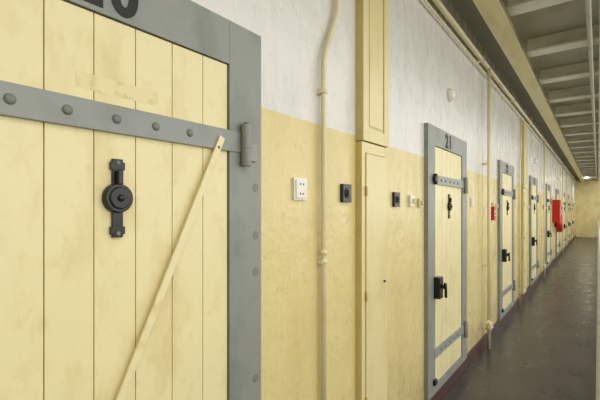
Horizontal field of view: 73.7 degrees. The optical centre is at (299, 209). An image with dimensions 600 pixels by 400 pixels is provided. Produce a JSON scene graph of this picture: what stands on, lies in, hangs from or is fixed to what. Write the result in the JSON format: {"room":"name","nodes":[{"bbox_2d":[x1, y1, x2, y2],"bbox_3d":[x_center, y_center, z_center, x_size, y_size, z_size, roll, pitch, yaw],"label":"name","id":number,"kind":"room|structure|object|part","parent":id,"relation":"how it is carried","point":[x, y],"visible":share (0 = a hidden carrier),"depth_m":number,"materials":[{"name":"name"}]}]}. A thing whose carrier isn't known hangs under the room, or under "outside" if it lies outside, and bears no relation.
{"room":"prison interior","nodes":[
{"label":"prison interior","id":0,"kind":"room"},
{"bbox_2d":[191,0,574,399],"bbox_3d":[5.940,-0.190,9.915,0.300,3.380,31.000,0,0,37],"label":"wall","id":1,"kind":"structure","parent":0,"point":[425,60],"depth_m":2.00,"materials":[{"name":"paint"}]},
{"bbox_2d":[84,0,138,17],"bbox_3d":[-0.480,-0.555,0.994,0.002,0.116,0.170,0,0,37],"label":"painted number","id":2,"kind":"object","parent":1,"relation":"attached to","point":[131,9],"visible":1,"depth_m":1.03,"materials":[{"name":"black paint"}]},
{"bbox_2d":[0,0,256,399],"bbox_3d":[-0.426,0.417,1.065,0.065,1.805,0.890,0,0,37],"label":"door","id":3,"kind":"structure","parent":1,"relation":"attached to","point":[77,299],"depth_m":1.00,"materials":[{"name":"beige paint"}]},
{"bbox_2d":[102,159,132,237],"bbox_3d":[-0.458,-0.030,1.014,0.030,0.200,0.078,0,0,37],"label":"cover","id":4,"kind":"object","parent":3,"relation":"attached to","point":[117,198],"visible":1,"depth_m":1.01,"materials":[{"name":"black metal"}]},
{"bbox_3d":[-0.417,0.430,1.059,0.043,1.460,0.890,0,0,37],"label":"strap hinges","id":5,"kind":"part","parent":3,"relation":"part of","materials":[{"name":"grey metal"}]},
{"bbox_2d":[115,135,224,399],"bbox_3d":[-0.442,0.432,1.032,0.011,1.344,0.660,0,0,37],"label":"diagonal brace","id":6,"kind":"object","parent":3,"relation":"attached to","point":[127,379],"visible":1,"depth_m":1.12,"materials":[{"name":"beige paint"}]},
{"bbox_2d":[62,0,260,399],"bbox_3d":[-0.469,0.375,1.035,0.031,2.010,1.060,0,0,37],"label":"frame","id":7,"kind":"object","parent":1,"relation":"attached to","point":[187,24],"visible":0.98,"depth_m":1.35,"materials":[{"name":"grey paint"}]},
{"bbox_2d":[292,177,306,199],"bbox_3d":[0.001,-0.088,1.676,0.020,0.092,0.090,0,0,37],"label":"power socket","id":8,"kind":"object","parent":1,"relation":"attached to","point":[299,185],"visible":1,"depth_m":1.66,"materials":[{"name":"white plastic"}]},
{"bbox_2d":[317,0,339,399],"bbox_3d":[0.137,0.022,1.840,0.038,2.954,0.151,0,0,37],"label":"pipe","id":9,"kind":"object","parent":1,"relation":"attached to","point":[323,91],"visible":1,"depth_m":1.78,"materials":[{"name":"beige metal"}]},
{"bbox_2d":[340,184,351,201],"bbox_3d":[0.234,-0.083,1.977,0.034,0.090,0.085,0,0,37],"label":"light switch","id":10,"kind":"object","parent":1,"relation":"attached to","point":[345,189],"visible":1,"depth_m":1.96,"materials":[{"name":"black plastic"}]},
{"bbox_2d":[356,0,388,399],"bbox_3d":[0.404,-0.040,2.187,0.052,2.830,0.310,0,0,37],"label":"wall cabinet","id":11,"kind":"object","parent":1,"relation":"attached to","point":[372,16],"visible":1,"depth_m":2.14,"materials":[{"name":"paint"}]},
{"bbox_2d":[392,192,399,206],"bbox_3d":[0.602,-0.065,2.470,0.034,0.090,0.085,0,0,37],"label":"light switch","id":12,"kind":"object","parent":1,"relation":"attached to","point":[395,195],"visible":1,"depth_m":2.45,"materials":[{"name":"black plastic"}]},
{"bbox_2d":[408,195,414,206],"bbox_3d":[0.751,-0.060,2.670,0.034,0.075,0.070,0,0,37],"label":"light switch","id":13,"kind":"object","parent":1,"relation":"attached to","point":[411,200],"visible":1,"depth_m":2.65,"materials":[{"name":"white plastic"}]},
{"bbox_2d":[417,198,423,206],"bbox_3d":[0.847,-0.050,2.799,0.034,0.060,0.060,0,0,37],"label":"light switch","id":14,"kind":"object","parent":1,"relation":"attached to","point":[420,202],"visible":1,"depth_m":2.78,"materials":[{"name":"beige plastic"}]},
{"bbox_2d":[424,123,466,399],"bbox_3d":[1.228,0.375,3.313,0.031,2.010,1.060,0,0,37],"label":"frame","id":15,"kind":"object","parent":1,"relation":"attached to","point":[434,136],"visible":0.78,"depth_m":2.95,"materials":[{"name":"grey paint"}]},
{"bbox_2d":[445,134,450,149],"bbox_3d":[1.209,-0.556,3.261,0.002,0.115,0.145,0,0,37],"label":"painted number","id":16,"kind":"object","parent":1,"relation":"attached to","point":[446,146],"visible":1,"depth_m":3.24,"materials":[{"name":"black paint"}]},
{"bbox_2d":[434,147,467,379],"bbox_3d":[1.271,0.417,3.343,0.064,1.805,0.890,0,0,37],"label":"door","id":17,"kind":"structure","parent":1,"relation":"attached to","point":[447,164],"depth_m":3.30,"materials":[{"name":"beige paint"}]},
{"bbox_2d":[432,173,446,385],"bbox_3d":[1.061,0.515,3.000,0.094,1.570,0.180,0,0,37],"label":"door latch","id":18,"kind":"object","parent":17,"relation":"attached to","point":[438,280],"visible":1,"depth_m":2.96,"materials":[{"name":"black metal"}]},
{"bbox_2d":[447,194,452,218],"bbox_3d":[1.239,-0.030,3.292,0.030,0.200,0.078,0,0,37],"label":"cover","id":19,"kind":"object","parent":17,"relation":"attached to","point":[449,205],"visible":1,"depth_m":3.28,"materials":[{"name":"black metal"}]},
{"bbox_3d":[1.280,0.430,3.336,0.043,1.460,0.890,0,0,37],"label":"strap hinges","id":20,"kind":"part","parent":17,"relation":"part of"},
{"bbox_2d":[447,88,455,101],"bbox_3d":[1.276,-0.970,3.364,0.056,0.110,0.110,0,0,37],"label":"wall lamp","id":21,"kind":"object","parent":1,"relation":"attached to","point":[451,94],"visible":1,"depth_m":3.33,"materials":[{"name":"white plastic"}]},
{"bbox_2d":[470,197,473,206],"bbox_3d":[1.707,-0.080,3.966,0.020,0.092,0.090,0,0,37],"label":"power socket","id":22,"kind":"object","parent":1,"relation":"attached to","point":[471,198],"visible":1,"depth_m":3.94,"materials":[{"name":"white plastic"}]},
{"bbox_2d":[482,68,492,348],"bbox_3d":[2.040,-0.013,4.338,0.106,3.024,0.285,0,0,37],"label":"pipe","id":23,"kind":"object","parent":1,"relation":"attached to","point":[489,327],"visible":1,"depth_m":4.30,"materials":[{"name":"beige metal"}]},
{"bbox_2d":[491,207,495,219],"bbox_3d":[2.265,0.040,4.685,0.054,0.160,0.100,0,0,37],"label":"fire alarm box","id":24,"kind":"object","parent":1,"relation":"attached to","point":[493,209],"visible":0.91,"depth_m":4.65,"materials":[{"name":"red plastic"}]},
{"bbox_2d":[430,235,575,399],"bbox_3d":[6.068,1.440,9.820,0.018,0.120,31.000,0,0,37],"label":"baseboard","id":25,"kind":"structure","parent":1,"relation":"attached to","point":[479,346],"depth_m":4.25,"materials":[{"name":"brown paint"}]},
{"bbox_2d":[498,160,513,319],"bbox_3d":[2.805,0.375,5.430,0.031,2.010,1.060,0,0,37],"label":"frame","id":26,"kind":"object","parent":1,"relation":"attached to","point":[502,168],"visible":0.88,"depth_m":5.07,"materials":[{"name":"grey paint"}]},
{"bbox_2d":[502,173,515,309],"bbox_3d":[2.848,0.417,5.460,0.065,1.805,0.890,0,0,37],"label":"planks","id":27,"kind":"object","parent":1,"relation":"attached to","point":[507,180],"depth_m":5.45,"materials":[{"name":"beige paint"}]},
{"bbox_2d":[502,189,509,311],"bbox_3d":[2.639,0.515,5.117,0.094,1.570,0.180,0,0,37],"label":"door latch","id":28,"kind":"object","parent":27,"relation":"attached to","point":[504,251],"visible":1,"depth_m":5.08,"materials":[{"name":"black metal"}]},
{"bbox_3d":[2.857,0.430,5.453,0.043,1.460,0.890,0,0,37],"label":"strap hinges","id":29,"kind":"part","parent":27,"relation":"part of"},
{"bbox_2d":[518,118,521,305],"bbox_3d":[3.470,0.022,6.315,0.038,2.954,0.151,0,0,37],"label":"pipe","id":30,"kind":"object","parent":1,"relation":"attached to","point":[519,175],"visible":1,"depth_m":6.25,"materials":[{"name":"beige metal"}]},
{"bbox_2d":[521,121,526,293],"bbox_3d":[3.737,-0.040,6.662,0.052,2.830,0.310,0,0,37],"label":"pilaster","id":31,"kind":"object","parent":1,"relation":"attached to","point":[524,125],"visible":1,"depth_m":6.55,"materials":[{"name":"paint"}]},
{"bbox_2d":[529,175,537,285],"bbox_3d":[4.502,0.375,7.707,0.031,2.010,1.060,0,0,37],"label":"frame","id":32,"kind":"object","parent":1,"relation":"attached to","point":[531,178],"visible":1,"depth_m":7.35,"materials":[{"name":"grey paint"}]},
{"bbox_2d":[532,184,538,278],"bbox_3d":[4.545,0.417,7.737,0.065,1.805,0.890,0,0,37],"label":"planks","id":33,"kind":"object","parent":1,"relation":"attached to","point":[533,186],"depth_m":7.76,"materials":[{"name":"beige paint"}]},
{"bbox_2d":[531,195,536,280],"bbox_3d":[4.335,0.515,7.395,0.094,1.570,0.180,0,0,37],"label":"door latch","id":34,"kind":"object","parent":33,"relation":"attached to","point":[533,238],"visible":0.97,"depth_m":7.35,"materials":[{"name":"black metal"}]},
{"bbox_3d":[4.554,0.430,7.731,0.043,1.460,0.890,0,0,37],"label":"strap hinges","id":35,"kind":"part","parent":33,"relation":"part of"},
{"bbox_2d":[541,140,545,277],"bbox_3d":[5.373,-0.013,8.813,0.106,3.024,0.285,0,0,37],"label":"pipe","id":36,"kind":"object","parent":1,"relation":"attached to","point":[544,265],"visible":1,"depth_m":8.78,"materials":[{"name":"beige metal"}]},
{"bbox_2d":[545,184,550,267],"bbox_3d":[6.199,0.375,9.985,0.031,2.010,1.060,0,0,37],"label":"frame","id":37,"kind":"object","parent":1,"relation":"attached to","point":[547,187],"visible":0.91,"depth_m":9.57,"materials":[{"name":"grey paint"}]},
{"bbox_2d":[547,190,549,262],"bbox_3d":[6.195,0.417,9.987,0.022,1.805,0.744,0,0,37],"label":"planks","id":38,"kind":"object","parent":1,"relation":"attached to","point":[548,192],"visible":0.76,"depth_m":9.96,"materials":[{"name":"beige paint"}]},
{"bbox_2d":[547,199,551,263],"bbox_3d":[6.032,0.515,9.672,0.094,1.570,0.180,0,0,37],"label":"door latch","id":39,"kind":"object","parent":38,"relation":"attached to","point":[548,232],"visible":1,"depth_m":9.63,"materials":[{"name":"black metal"}]},
{"bbox_2d":[552,200,561,222],"bbox_3d":[7.156,0.035,11.129,0.200,0.630,0.500,0,0,37],"label":"upper cabinet","id":40,"kind":"object","parent":1,"relation":"attached to","point":[556,204],"visible":1,"depth_m":10.94,"materials":[{"name":"red metal"}]},
{"bbox_2d":[555,189,558,256],"bbox_3d":[7.895,0.375,12.262,0.031,2.010,1.060,0,0,37],"label":"frame","id":41,"kind":"object","parent":1,"relation":"attached to","point":[556,190],"visible":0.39,"depth_m":11.85,"materials":[{"name":"grey paint"}]},
{"bbox_2d":[557,194,558,251],"bbox_3d":[7.891,0.417,12.265,0.022,1.805,0.744,0,0,37],"label":"planks","id":42,"kind":"object","parent":1,"relation":"attached to","point":[557,194],"visible":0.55,"depth_m":12.32,"materials":[{"name":"beige paint"}]},
{"bbox_2d":[554,211,562,231],"bbox_3d":[7.459,0.325,11.521,0.219,0.600,0.160,0,0,12],"label":"fire extinguisher","id":43,"kind":"object","parent":1,"relation":"attached to","point":[559,226],"visible":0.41,"depth_m":11.45,"materials":[{"name":"red metal"}]},
{"bbox_2d":[562,164,563,254],"bbox_3d":[8.767,-0.013,13.368,0.106,3.024,0.285,0,0,37],"label":"pipe","id":44,"kind":"object","parent":1,"relation":"attached to","point":[562,164],"visible":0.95,"depth_m":13.34,"materials":[{"name":"beige metal"}]},
{"bbox_2d":[563,192,564,247],"bbox_3d":[9.592,0.375,14.539,0.031,2.010,1.060,0,0,37],"label":"frame","id":45,"kind":"object","parent":1,"relation":"attached to","point":[563,192],"visible":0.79,"depth_m":14.17,"materials":[{"name":"grey paint"}]},
{"bbox_2d":[564,197,564,245],"bbox_3d":[9.588,0.417,14.542,0.022,1.805,0.744,0,0,37],"label":"planks","id":46,"kind":"object","parent":1,"relation":"attached to","point":[564,197],"visible":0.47,"depth_m":14.71,"materials":[{"name":"beige paint"}]},
{"bbox_2d":[566,173,567,244],"bbox_3d":[10.524,-0.040,15.772,0.052,2.830,0.310,0,0,37],"label":"pilaster","id":47,"kind":"object","parent":1,"relation":"attached to","point":[567,173],"visible":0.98,"depth_m":15.81,"materials":[{"name":"paint"}]},
{"bbox_2d":[567,195,569,243],"bbox_3d":[11.289,0.375,16.817,0.031,2.010,1.060,0,0,37],"label":"frame","id":48,"kind":"object","parent":1,"relation":"attached to","point":[568,195],"visible":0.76,"depth_m":17.15,"materials":[{"name":"grey paint"}]},
{"bbox_2d":[568,199,568,240],"bbox_3d":[11.285,0.417,16.820,0.022,1.805,0.744,0,0,37],"label":"planks","id":49,"kind":"object","parent":1,"relation":"attached to","point":[568,199],"visible":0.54,"depth_m":16.71,"materials":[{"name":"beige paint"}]},
{"bbox_2d":[571,176,572,243],"bbox_3d":[12.160,-0.013,17.923,0.106,3.024,0.285,0,0,37],"label":"pipe","id":50,"kind":"object","parent":1,"relation":"attached to","point":[571,176],"visible":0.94,"depth_m":17.89,"materials":[{"name":"beige metal"}]},
{"bbox_2d":[423,0,596,181],"bbox_3d":[6.449,-1.535,9.536,0.969,0.148,31.000,0,0,37],"label":"pipes","id":51,"kind":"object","parent":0,"point":[479,58],"depth_m":4.11,"materials":[{"name":"beige metal"}]},
{"bbox_2d":[441,237,597,399],"bbox_3d":[6.494,1.575,9.503,1.080,0.150,31.000,0,0,37],"label":"floor","id":52,"kind":"structure","parent":0,"point":[546,349],"depth_m":4.43,"materials":[{"name":"grey concrete"}]},
{"bbox_2d":[596,218,599,399],"bbox_3d":[6.883,0.965,9.213,0.040,1.069,31.000,0,0,37],"label":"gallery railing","id":53,"kind":"object","parent":52,"relation":"on","point":[598,251],"visible":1,"depth_m":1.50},
{"bbox_2d":[450,0,599,177],"bbox_3d":[6.494,-1.840,9.503,1.080,0.120,31.000,0,0,37],"label":"ceiling","id":54,"kind":"structure","parent":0,"point":[570,15],"depth_m":4.38,"materials":[{"name":"beige paint"}]},
{"bbox_2d":[473,0,584,181],"bbox_3d":[6.337,-1.660,9.619,0.150,0.240,31.000,0,0,37],"label":"ceiling beam","id":55,"kind":"structure","parent":54,"relation":"attached to","point":[495,14],"depth_m":4.18,"materials":[{"name":"beige paint"}]},
{"bbox_2d":[507,0,599,180],"bbox_3d":[6.654,-1.680,9.383,0.640,0.200,31.000,0,0,37],"label":"crossbeam","id":56,"kind":"object","parent":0,"point":[581,140],"depth_m":5.08,"materials":[{"name":"white paint"}]},
{"bbox_2d":[575,177,599,237],"bbox_3d":[17.666,-0.100,20.633,6.300,9.200,0.200,0,0,37],"label":"wall","id":57,"kind":"structure","parent":0,"point":[587,193],"depth_m":21.93,"materials":[{"name":"yellow paint"}]}
]}

